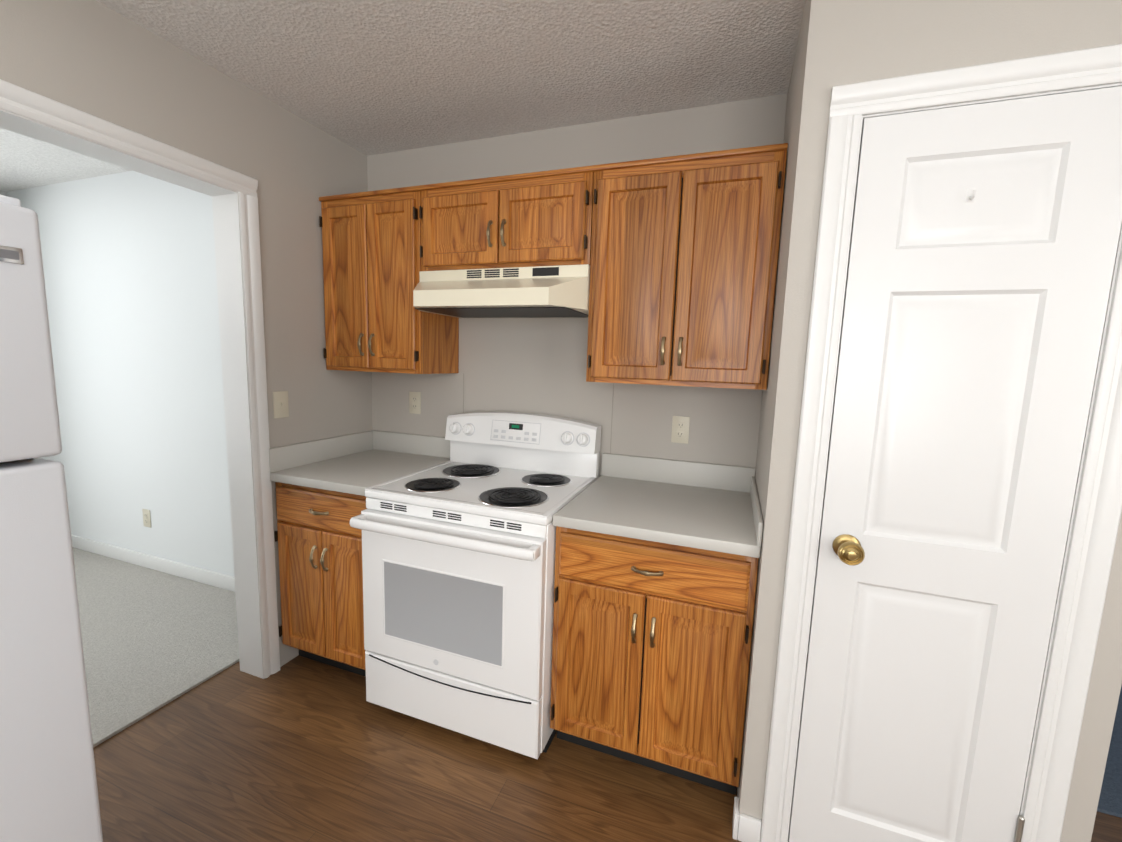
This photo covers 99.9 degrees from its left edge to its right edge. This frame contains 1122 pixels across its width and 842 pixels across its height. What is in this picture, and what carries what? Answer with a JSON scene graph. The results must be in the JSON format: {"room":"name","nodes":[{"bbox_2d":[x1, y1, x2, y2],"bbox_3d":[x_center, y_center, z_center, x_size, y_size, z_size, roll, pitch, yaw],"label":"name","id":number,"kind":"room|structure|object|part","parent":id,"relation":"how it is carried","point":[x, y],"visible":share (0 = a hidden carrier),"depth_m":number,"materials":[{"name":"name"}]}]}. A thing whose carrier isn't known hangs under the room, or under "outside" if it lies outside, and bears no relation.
{"room":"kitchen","nodes":[
{"label":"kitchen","id":0,"kind":"room"},
{"bbox_2d":[5,171,233,576],"bbox_3d":[-2.479,-0.246,2.961,2.710,2.440,0.190,4,8,20],"label":"wall","id":1,"kind":"structure","parent":0,"point":[129,266],"depth_m":2.89,"materials":[{"name":"white paint"}]},
{"bbox_2d":[142,509,150,527],"bbox_3d":[-2.657,0.623,3.021,0.072,0.116,0.006,4,8,20],"label":"outlet","id":2,"kind":"object","parent":1,"relation":"attached to","point":[146,518],"visible":1,"depth_m":3.02,"materials":[{"name":"beige plastic"}]},
{"bbox_2d":[71,534,234,591],"bbox_3d":[-2.553,0.919,3.012,2.705,0.088,0.015,4,8,20],"label":"baseboard","id":3,"kind":"structure","parent":1,"relation":"attached to","point":[205,576],"depth_m":3.02,"materials":[{"name":"white wood"}]},
{"bbox_2d":[72,547,238,747],"bbox_3d":[-3.336,1.227,0.998,2.640,0.062,4.380,4,8,20],"label":"floor carpet","id":4,"kind":"object","parent":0,"point":[153,640],"visible":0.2,"depth_m":2.33,"materials":[{"name":"beige carpet"}]},
{"bbox_2d":[0,0,372,666],"bbox_3d":[-1.342,-0.080,1.936,0.140,2.440,1.415,4,8,20],"label":"wall","id":5,"kind":"structure","parent":0,"point":[296,166],"depth_m":1.88,"materials":[{"name":"grey paint"}]},
{"bbox_2d":[0,79,279,678],"bbox_3d":[-1.458,0.124,1.635,0.160,2.104,0.848,4,8,20],"label":"door frame","id":6,"kind":"structure","parent":5,"relation":"attached to","point":[227,240],"depth_m":1.90,"materials":[{"name":"white wood"}]},
{"bbox_2d":[273,391,288,418],"bbox_3d":[-1.217,-0.071,2.054,0.015,0.116,0.072,4,8,20],"label":"light switch","id":7,"kind":"object","parent":5,"relation":"attached to","point":[280,405],"visible":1,"depth_m":2.05,"materials":[{"name":"beige plastic"}]},
{"bbox_2d":[0,0,804,191],"bbox_3d":[0.354,-1.200,1.242,9.330,0.060,8.180,4,8,20],"label":"ceiling","id":8,"kind":"structure","parent":0,"point":[370,77],"depth_m":1.61,"materials":[{"name":"white paint"}]},
{"bbox_2d":[367,94,786,476],"bbox_3d":[0.211,-0.065,2.197,2.880,2.440,0.141,4,8,20],"label":"wall","id":9,"kind":"structure","parent":0,"point":[532,365],"depth_m":2.14,"materials":[{"name":"grey paint"}]},
{"bbox_2d":[319,191,458,373],"bbox_3d":[-0.819,-0.623,2.248,0.545,0.770,0.353,4,8,20],"label":"upper cabinet","id":10,"kind":"object","parent":9,"relation":"attached to","point":[376,320],"visible":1,"depth_m":2.11,"materials":[{"name":"brown wood"}]},
{"bbox_2d":[409,391,420,413],"bbox_3d":[-0.768,-0.096,2.477,0.072,0.116,0.006,4,8,20],"label":"electrical outlet","id":11,"kind":"object","parent":9,"relation":"attached to","point":[414,402],"visible":1,"depth_m":2.47,"materials":[{"name":"beige plastic"}]},
{"bbox_2d":[419,172,593,270],"bbox_3d":[-0.199,-0.794,1.999,0.757,0.330,0.353,4,8,20],"label":"upper cabinet","id":12,"kind":"object","parent":9,"relation":"attached to","point":[541,221],"visible":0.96,"depth_m":1.85,"materials":[{"name":"brown wood"}]},
{"bbox_2d":[413,264,589,317],"bbox_3d":[-0.228,-0.538,1.972,0.756,0.170,0.477,4,8,20],"label":"range hood","id":13,"kind":"object","parent":12,"relation":"attached to","point":[561,291],"visible":0.9,"depth_m":1.80,"materials":[{"name":"cream enamel"},{"name":"dark metal"}]},
{"bbox_2d":[319,143,787,201],"bbox_3d":[-0.141,-0.965,1.976,1.954,0.018,0.314,4,8,20],"label":"trim","id":14,"kind":"structure","parent":12,"relation":"on","point":[696,156],"depth_m":1.74,"materials":[{"name":"brown wood"}]},
{"bbox_2d":[671,416,689,443],"bbox_3d":[0.512,0.037,2.020,0.072,0.116,0.006,4,8,20],"label":"electrical outlet","id":15,"kind":"object","parent":9,"relation":"attached to","point":[680,429],"visible":1,"depth_m":2.02,"materials":[{"name":"beige plastic"}]},
{"bbox_2d":[586,150,786,389],"bbox_3d":[0.455,-0.525,1.789,0.645,0.770,0.353,4,8,20],"label":"upper cabinet","id":16,"kind":"object","parent":9,"relation":"attached to","point":[683,264],"visible":1,"depth_m":1.64,"materials":[{"name":"brown wood"}]},
{"bbox_2d":[93,655,1121,841],"bbox_3d":[-0.085,1.468,-0.056,4.210,0.050,4.600,4,8,20],"label":"floor","id":17,"kind":"structure","parent":0,"point":[298,748],"depth_m":1.59,"materials":[{"name":"brown wood"}]},
{"bbox_2d":[0,195,102,841],"bbox_3d":[-1.342,0.484,0.623,0.778,1.651,0.761,4,8,20],"label":"fridge","id":18,"kind":"object","parent":17,"relation":"on","point":[48,787],"visible":1,"depth_m":0.77,"materials":[{"name":"white metal"}]},
{"bbox_2d":[274,482,366,676],"bbox_3d":[-0.912,0.679,2.274,0.542,0.874,0.648,4,8,20],"label":"base cabinet","id":19,"kind":"object","parent":17,"relation":"on","point":[318,537],"visible":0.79,"depth_m":2.00,"materials":[{"name":"brown wood"}]},
{"bbox_2d":[350,412,600,758],"bbox_3d":[-0.316,0.584,1.969,0.756,1.177,0.730,4,8,20],"label":"range","id":20,"kind":"object","parent":17,"relation":"on","point":[458,558],"visible":1,"depth_m":1.72,"materials":[{"name":"white metal"},{"name":"glass"},{"name":"black metal"}]},
{"bbox_3d":[-0.424,0.651,1.681,0.746,0.566,0.105,4,8,20],"label":"door","id":21,"kind":"part","parent":20,"relation":"part of","materials":[{"name":"white metal"}]},
{"bbox_3d":[-0.425,1.044,1.762,0.746,0.216,0.039,4,8,20],"label":"drawer","id":22,"kind":"part","parent":20,"relation":"part of","materials":[{"name":"white metal"}]},
{"bbox_2d":[550,526,758,794],"bbox_3d":[0.366,0.777,1.814,0.642,0.874,0.648,4,8,20],"label":"base cabinet","id":23,"kind":"object","parent":17,"relation":"on","point":[651,648],"visible":0.96,"depth_m":1.53,"materials":[{"name":"brown wood"}]},
{"bbox_2d":[269,430,762,557],"bbox_3d":[-0.231,0.225,1.978,1.956,0.140,0.633,4,8,20],"label":"countertop","id":24,"kind":"structure","parent":23,"relation":"on","point":[709,506],"depth_m":1.94,"materials":[{"name":"grey laminate"}]},
{"bbox_2d":[737,0,861,821],"bbox_3d":[0.743,0.030,1.581,0.110,2.440,0.666,4,8,20],"label":"wall","id":25,"kind":"structure","parent":0,"point":[825,57],"depth_m":1.28,"materials":[{"name":"grey paint"}]},
{"bbox_2d":[732,797,761,841],"bbox_3d":[0.570,1.229,1.446,0.076,0.085,0.065,4,8,20],"label":"baseboard","id":26,"kind":"structure","parent":25,"relation":"attached to","point":[749,828],"depth_m":1.42,"materials":[{"name":"white wood"}]},
{"bbox_2d":[854,0,868,82],"bbox_3d":[0.706,0.065,1.301,0.013,2.440,0.110,4,8,20],"label":"wall","id":27,"kind":"structure","parent":0,"point":[861,38],"depth_m":1.12,"materials":[{"name":"grey paint"}]},
{"bbox_2d":[860,0,1121,841],"bbox_3d":[1.020,0.089,1.187,0.657,2.440,0.110,4,8,20],"label":"wall","id":28,"kind":"structure","parent":0,"point":[906,37],"depth_m":1.08,"materials":[{"name":"grey paint"}]},
{"bbox_2d":[760,44,1121,841],"bbox_3d":[0.954,0.250,1.220,0.654,2.107,0.127,4,8,20],"label":"door frame","id":29,"kind":"structure","parent":28,"relation":"attached to","point":[1086,576],"depth_m":1.13,"materials":[{"name":"white wood"}]},
{"bbox_2d":[788,86,1121,841],"bbox_3d":[0.944,0.287,1.190,0.508,2.018,0.047,4,8,20],"label":"pantry door","id":30,"kind":"structure","parent":28,"relation":"in","point":[970,340],"depth_m":1.15,"materials":[{"name":"white wood"}]},
{"bbox_2d":[832,534,864,565],"bbox_3d":[0.746,0.336,1.218,0.066,0.066,0.070,4,8,20],"label":"door knob","id":31,"kind":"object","parent":30,"relation":"attached to","point":[848,549],"depth_m":1.20,"materials":[{"name":"gold metal"}]},
{"bbox_2d":[965,188,975,201],"bbox_3d":[0.940,-0.520,1.076,0.018,0.032,0.028,4,8,20],"label":"hook","id":32,"kind":"object","parent":30,"relation":"attached to","point":[970,195],"visible":0.98,"depth_m":1.08,"materials":[{"name":"white plastic"}]},
{"bbox_3d":[1.173,0.250,1.082,0.011,1.689,0.012,4,8,20],"label":"pantry door hinges","id":33,"kind":"part","parent":30,"relation":"part of","materials":[{"name":"silver metal"}]},
{"bbox_2d":[1097,685,1121,817],"bbox_3d":[3.669,1.229,2.696,3.460,0.062,3.430,4,8,20],"label":"floor","id":34,"kind":"structure","parent":0,"point":[1110,801],"depth_m":1.69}
]}

